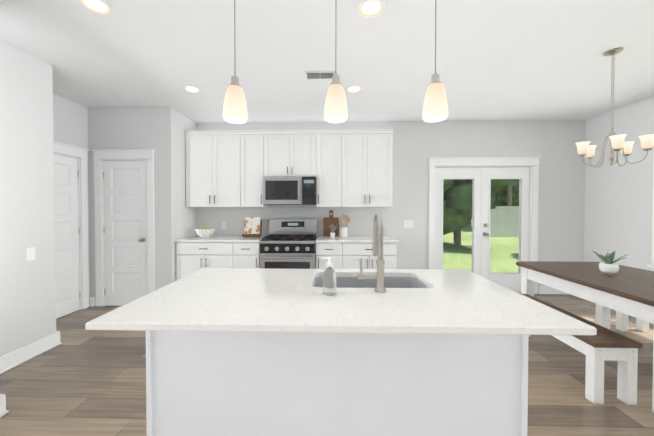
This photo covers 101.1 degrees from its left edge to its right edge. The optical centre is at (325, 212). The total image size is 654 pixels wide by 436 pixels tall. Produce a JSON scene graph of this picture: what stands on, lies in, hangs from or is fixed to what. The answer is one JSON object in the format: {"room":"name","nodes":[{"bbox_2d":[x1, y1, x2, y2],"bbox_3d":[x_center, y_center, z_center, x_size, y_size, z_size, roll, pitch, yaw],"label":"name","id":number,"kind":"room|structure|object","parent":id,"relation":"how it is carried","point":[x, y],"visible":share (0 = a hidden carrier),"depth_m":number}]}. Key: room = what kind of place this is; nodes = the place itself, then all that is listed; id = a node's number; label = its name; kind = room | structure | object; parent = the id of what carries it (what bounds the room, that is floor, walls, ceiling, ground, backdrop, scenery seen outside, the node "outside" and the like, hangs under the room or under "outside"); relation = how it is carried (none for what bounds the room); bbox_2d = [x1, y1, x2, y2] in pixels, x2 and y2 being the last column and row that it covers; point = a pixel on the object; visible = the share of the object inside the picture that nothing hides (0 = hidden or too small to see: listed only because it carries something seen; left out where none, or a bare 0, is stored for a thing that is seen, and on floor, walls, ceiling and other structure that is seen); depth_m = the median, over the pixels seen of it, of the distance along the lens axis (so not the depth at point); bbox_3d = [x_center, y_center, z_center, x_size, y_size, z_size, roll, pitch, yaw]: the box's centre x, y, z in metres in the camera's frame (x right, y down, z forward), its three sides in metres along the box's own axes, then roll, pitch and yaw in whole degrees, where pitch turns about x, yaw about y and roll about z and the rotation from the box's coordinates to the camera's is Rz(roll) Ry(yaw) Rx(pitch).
{"room":"dining room and kitchen","nodes":[
{"label":"dining room and kitchen","id":0,"kind":"room"},
{"bbox_2d":[0,39,195,356],"bbox_3d":[-2.787,-0.037,0.925,1.300,2.740,6.900,0,1,1],"label":"wall","id":1,"kind":"structure","parent":0,"point":[33,117],"depth_m":2.56},
{"bbox_2d":[0,394,8,417],"bbox_3d":[-2.157,1.284,-0.361,0.042,0.135,4.282,0,1,1],"label":"baseboard","id":2,"kind":"structure","parent":1,"relation":"attached to","point":[3,411],"depth_m":1.75},
{"bbox_2d":[26,247,35,260],"bbox_3d":[-2.658,0.371,2.433,0.007,0.116,0.072,0,1,1],"label":"light switch","id":3,"kind":"object","parent":1,"relation":"attached to","point":[30,253],"visible":1,"depth_m":2.43},
{"bbox_2d":[0,331,61,373],"bbox_3d":[-2.657,1.246,2.221,0.042,0.135,0.942,0,1,1],"label":"baseboard","id":4,"kind":"structure","parent":1,"relation":"attached to","point":[15,358],"depth_m":2.40},
{"bbox_2d":[54,154,80,318],"bbox_3d":[-3.257,0.290,3.219,0.107,2.006,0.736,0,1,1],"label":"hall door","id":5,"kind":"structure","parent":1,"relation":"in","point":[67,227],"depth_m":3.42},
{"bbox_2d":[103,160,147,305],"bbox_3d":[-2.756,0.283,3.693,0.626,2.006,0.107,0,1,1],"label":"pantry door","id":6,"kind":"structure","parent":1,"relation":"in","point":[125,230],"depth_m":3.72},
{"bbox_2d":[0,293,653,435],"bbox_3d":[-0.057,1.363,0.877,8.360,0.060,7.190,0,1,1],"label":"floor","id":7,"kind":"structure","parent":0,"point":[80,380],"depth_m":2.03},
{"bbox_2d":[176,243,238,280],"bbox_3d":[-1.655,0.845,4.071,0.868,0.884,0.618,0,1,1],"label":"base cabinet","id":8,"kind":"object","parent":7,"relation":"on","point":[195,253],"depth_m":3.76},
{"bbox_2d":[175,235,264,242],"bbox_3d":[-1.497,0.387,4.051,1.189,0.030,0.638,0,1,1],"label":"countertop","id":9,"kind":"structure","parent":8,"relation":"on","point":[194,239],"depth_m":3.80},
{"bbox_2d":[195,227,214,237],"bbox_3d":[-1.785,0.292,4.007,0.284,0.160,0.284,0,1,1],"label":"fruit bowl","id":10,"kind":"object","parent":9,"relation":"on","point":[204,232],"visible":1,"depth_m":3.92},
{"bbox_2d":[242,217,261,236],"bbox_3d":[-1.121,0.217,4.173,0.280,0.302,0.192,0,1,1],"label":"cookbook stand","id":11,"kind":"object","parent":9,"relation":"on","point":[252,226],"visible":1,"depth_m":4.13},
{"bbox_2d":[239,239,261,267],"bbox_3d":[-1.120,0.845,4.059,0.435,0.884,0.618,0,1,1],"label":"base cabinet","id":12,"kind":"object","parent":7,"relation":"on","point":[249,253],"depth_m":3.75},
{"bbox_2d":[260,219,316,268],"bbox_3d":[-0.515,0.693,3.986,0.764,1.190,0.711,0,1,1],"label":"range","id":13,"kind":"object","parent":7,"relation":"on","point":[287,243],"visible":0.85,"depth_m":3.71},
{"bbox_2d":[316,243,346,268],"bbox_3d":[0.088,0.846,4.031,0.428,0.884,0.618,0,1,1],"label":"base cabinet","id":14,"kind":"object","parent":7,"relation":"on","point":[338,251],"depth_m":3.72},
{"bbox_2d":[85,268,596,435],"bbox_3d":[0.049,0.880,1.477,1.896,0.890,0.944,0,1,1],"label":"kitchen island","id":15,"kind":"object","parent":7,"relation":"on","point":[298,352],"depth_m":1.30},
{"bbox_2d":[321,257,335,295],"bbox_3d":[0.018,0.317,1.361,0.077,0.187,0.070,0,1,1],"label":"soap dispenser","id":16,"kind":"object","parent":15,"relation":"on","point":[329,280],"visible":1,"depth_m":1.33},
{"bbox_2d":[358,213,385,292],"bbox_3d":[0.250,0.205,1.489,0.147,0.408,0.212,0,1,1],"label":"faucet","id":17,"kind":"object","parent":15,"relation":"on","point":[377,246],"visible":1,"depth_m":1.41},
{"bbox_2d":[347,243,396,268],"bbox_3d":[0.590,0.846,4.019,0.810,0.884,0.618,0,1,1],"label":"base cabinet","id":18,"kind":"object","parent":7,"relation":"on","point":[355,251],"depth_m":3.71},
{"bbox_2d":[315,236,398,242],"bbox_3d":[0.447,0.387,4.006,1.147,0.030,0.638,0,1,1],"label":"countertop","id":19,"kind":"structure","parent":18,"relation":"on","point":[320,239],"depth_m":3.80},
{"bbox_2d":[323,210,338,235],"bbox_3d":[0.096,0.164,4.238,0.250,0.407,0.075,0,1,1],"label":"cutting board","id":20,"kind":"object","parent":19,"relation":"on","point":[330,220],"visible":0.92,"depth_m":4.23},
{"bbox_2d":[329,225,337,237],"bbox_3d":[0.118,0.272,4.043,0.142,0.199,0.176,0,1,1],"label":"herb pot","id":21,"kind":"object","parent":19,"relation":"on","point":[332,233],"visible":1,"depth_m":4.02},
{"bbox_2d":[338,214,349,236],"bbox_3d":[0.294,0.195,4.148,0.178,0.350,0.130,0,1,1],"label":"utensil crock","id":22,"kind":"object","parent":19,"relation":"on","point":[343,231],"visible":1,"depth_m":4.12},
{"bbox_2d":[522,294,642,404],"bbox_3d":[2.008,1.096,2.371,0.320,0.432,1.080,0,1,1],"label":"bench","id":23,"kind":"object","parent":7,"relation":"on","point":[601,346],"visible":0.46,"depth_m":1.86},
{"bbox_2d":[516,261,653,412],"bbox_3d":[2.627,0.936,2.344,1.000,0.752,1.420,0,1,1],"label":"dining table","id":24,"kind":"object","parent":7,"relation":"on","point":[627,290],"visible":0.79,"depth_m":2.33},
{"bbox_2d":[592,250,625,275],"bbox_3d":[2.555,0.442,2.433,0.207,0.231,0.226,0,1,1],"label":"potted plant","id":25,"kind":"object","parent":24,"relation":"on","point":[608,264],"visible":1,"depth_m":2.40},
{"bbox_2d":[616,311,648,331],"bbox_3d":[3.379,1.095,2.409,0.320,0.432,1.220,0,1,1],"label":"bench","id":26,"kind":"object","parent":7,"relation":"on","point":[622,323],"visible":0.15,"depth_m":2.94},
{"bbox_2d":[0,0,653,122],"bbox_3d":[-0.057,-1.446,0.836,8.360,0.080,7.190,0,1,1],"label":"ceiling","id":27,"kind":"structure","parent":0,"point":[505,60],"depth_m":2.43},
{"bbox_2d":[77,0,113,15],"bbox_3d":[-1.565,-1.416,1.837,0.196,0.007,0.196,0,1,1],"label":"recessed light","id":28,"kind":"object","parent":27,"relation":"in","point":[102,7],"visible":1,"depth_m":1.85},
{"bbox_2d":[183,85,200,92],"bbox_3d":[-1.545,-1.435,3.126,0.196,0.007,0.196,0,1,1],"label":"recessed light","id":29,"kind":"object","parent":27,"relation":"in","point":[191,89],"visible":1,"depth_m":3.12},
{"bbox_2d":[223,0,247,123],"bbox_3d":[-0.502,-0.965,1.498,0.132,0.899,0.132,0,1,1],"label":"pendant light","id":30,"kind":"object","parent":27,"relation":"hanging from","point":[234,109],"visible":1,"depth_m":1.47},
{"bbox_2d":[305,71,334,79],"bbox_3d":[-0.052,-1.429,2.802,0.310,0.009,0.170,0,1,1],"label":"ceiling vent","id":31,"kind":"object","parent":27,"relation":"in","point":[318,75],"visible":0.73,"depth_m":2.80},
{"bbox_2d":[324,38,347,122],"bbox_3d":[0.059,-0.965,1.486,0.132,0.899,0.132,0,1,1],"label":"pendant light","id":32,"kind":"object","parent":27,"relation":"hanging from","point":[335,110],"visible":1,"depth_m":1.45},
{"bbox_2d":[346,85,362,92],"bbox_3d":[0.336,-1.435,3.123,0.196,0.007,0.196,0,1,1],"label":"recessed light","id":33,"kind":"object","parent":27,"relation":"in","point":[353,88],"visible":1,"depth_m":3.12},
{"bbox_2d":[357,0,384,17],"bbox_3d":[0.316,-1.416,1.863,0.196,0.007,0.196,0,1,1],"label":"recessed light","id":34,"kind":"object","parent":27,"relation":"in","point":[370,8],"visible":1,"depth_m":1.86},
{"bbox_2d":[422,0,447,121],"bbox_3d":[0.604,-0.965,1.473,0.132,0.899,0.132,0,1,1],"label":"pendant light","id":35,"kind":"object","parent":27,"relation":"hanging from","point":[435,106],"visible":1,"depth_m":1.44},
{"bbox_2d":[575,47,653,167],"bbox_3d":[2.549,-0.924,2.409,0.492,1.008,0.473,0,1,1],"label":"chandelier","id":36,"kind":"object","parent":27,"relation":"hanging from","point":[586,149],"visible":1,"depth_m":2.38},
{"bbox_2d":[196,120,583,292],"bbox_3d":[0.424,-0.088,4.381,7.560,2.740,0.120,0,1,1],"label":"wall","id":37,"kind":"structure","parent":0,"point":[561,168],"depth_m":4.28},
{"bbox_2d":[185,130,244,206],"bbox_3d":[-1.644,-0.659,4.187,0.884,1.135,0.344,0,1,1],"label":"upper cabinet","id":38,"kind":"object","parent":37,"relation":"attached to","point":[215,159],"depth_m":4.02},
{"bbox_2d":[245,130,268,206],"bbox_3d":[-1.085,-0.659,4.174,0.469,1.135,0.344,0,1,1],"label":"upper cabinet","id":39,"kind":"object","parent":37,"relation":"attached to","point":[256,141],"depth_m":4.01},
{"bbox_2d":[269,130,316,176],"bbox_3d":[-0.518,-0.883,4.158,0.779,0.687,0.344,0,1,1],"label":"upper cabinet","id":40,"kind":"object","parent":37,"relation":"attached to","point":[292,153],"depth_m":3.99},
{"bbox_2d":[263,177,315,204],"bbox_3d":[-0.519,-0.330,4.113,0.776,0.412,0.448,0,1,1],"label":"over-the-range microwave","id":41,"kind":"object","parent":40,"relation":"attached to","point":[289,190],"visible":0.98,"depth_m":3.94},
{"bbox_2d":[316,129,344,206],"bbox_3d":[0.061,-0.658,4.147,0.493,1.135,0.344,0,1,1],"label":"upper cabinet","id":42,"kind":"object","parent":37,"relation":"attached to","point":[344,167],"depth_m":3.98},
{"bbox_2d":[345,129,392,206],"bbox_3d":[0.594,-0.658,4.135,0.806,1.135,0.344,0,1,1],"label":"upper cabinet","id":43,"kind":"object","parent":37,"relation":"attached to","point":[368,152],"depth_m":3.97},
{"bbox_2d":[404,220,412,227],"bbox_3d":[1.332,0.178,4.298,0.150,0.125,0.010,0,1,1],"label":"light switch","id":44,"kind":"object","parent":37,"relation":"attached to","point":[408,223],"visible":1,"depth_m":4.30},
{"bbox_2d":[435,167,529,292],"bbox_3d":[2.508,0.277,4.315,1.490,2.011,0.162,0,1,1],"label":"doors","id":45,"kind":"structure","parent":37,"relation":"in","point":[481,177],"depth_m":4.31},
{"bbox_2d":[428,157,541,293],"bbox_3d":[2.508,0.201,4.317,1.750,2.165,0.160,0,1,1],"label":"door frame","id":46,"kind":"structure","parent":37,"relation":"attached to","point":[532,162],"depth_m":4.25},
{"bbox_2d":[538,285,570,294],"bbox_3d":[3.711,1.217,4.254,0.660,0.135,0.042,0,1,1],"label":"baseboard","id":47,"kind":"structure","parent":37,"relation":"attached to","point":[543,289],"depth_m":4.25},
{"bbox_2d":[584,96,653,270],"bbox_3d":[4.062,-0.035,0.776,0.120,2.740,6.920,0,1,1],"label":"wall","id":48,"kind":"structure","parent":0,"point":[585,210],"depth_m":3.70},
{"bbox_2d":[647,146,653,270],"bbox_3d":[4.082,-0.089,2.736,0.170,1.720,1.220,0,1,1],"label":"trim","id":49,"kind":"structure","parent":48,"relation":"attached to","point":[652,263],"depth_m":3.31},
{"label":"outside","id":50,"kind":"structure","parent":0,"visible":0},
{"bbox_2d":[443,219,518,272],"bbox_3d":[7.842,1.415,17.226,75.000,0.200,85.000,0,1,1],"label":"ground","id":51,"kind":"structure","parent":50,"point":[499,266],"depth_m":9.47},
{"bbox_2d":[443,179,518,244],"bbox_3d":[12.883,-5.672,9.614,29.773,14.729,31.286,0,1,1],"label":"trees","id":52,"kind":"object","parent":51,"relation":"on","point":[508,190],"depth_m":10.79},
{"bbox_2d":[490,206,518,236],"bbox_3d":[16.559,0.450,14.815,15.740,1.800,0.110,0,1,1],"label":"fence","id":53,"kind":"object","parent":51,"relation":"on","point":[506,217],"depth_m":14.96}
]}

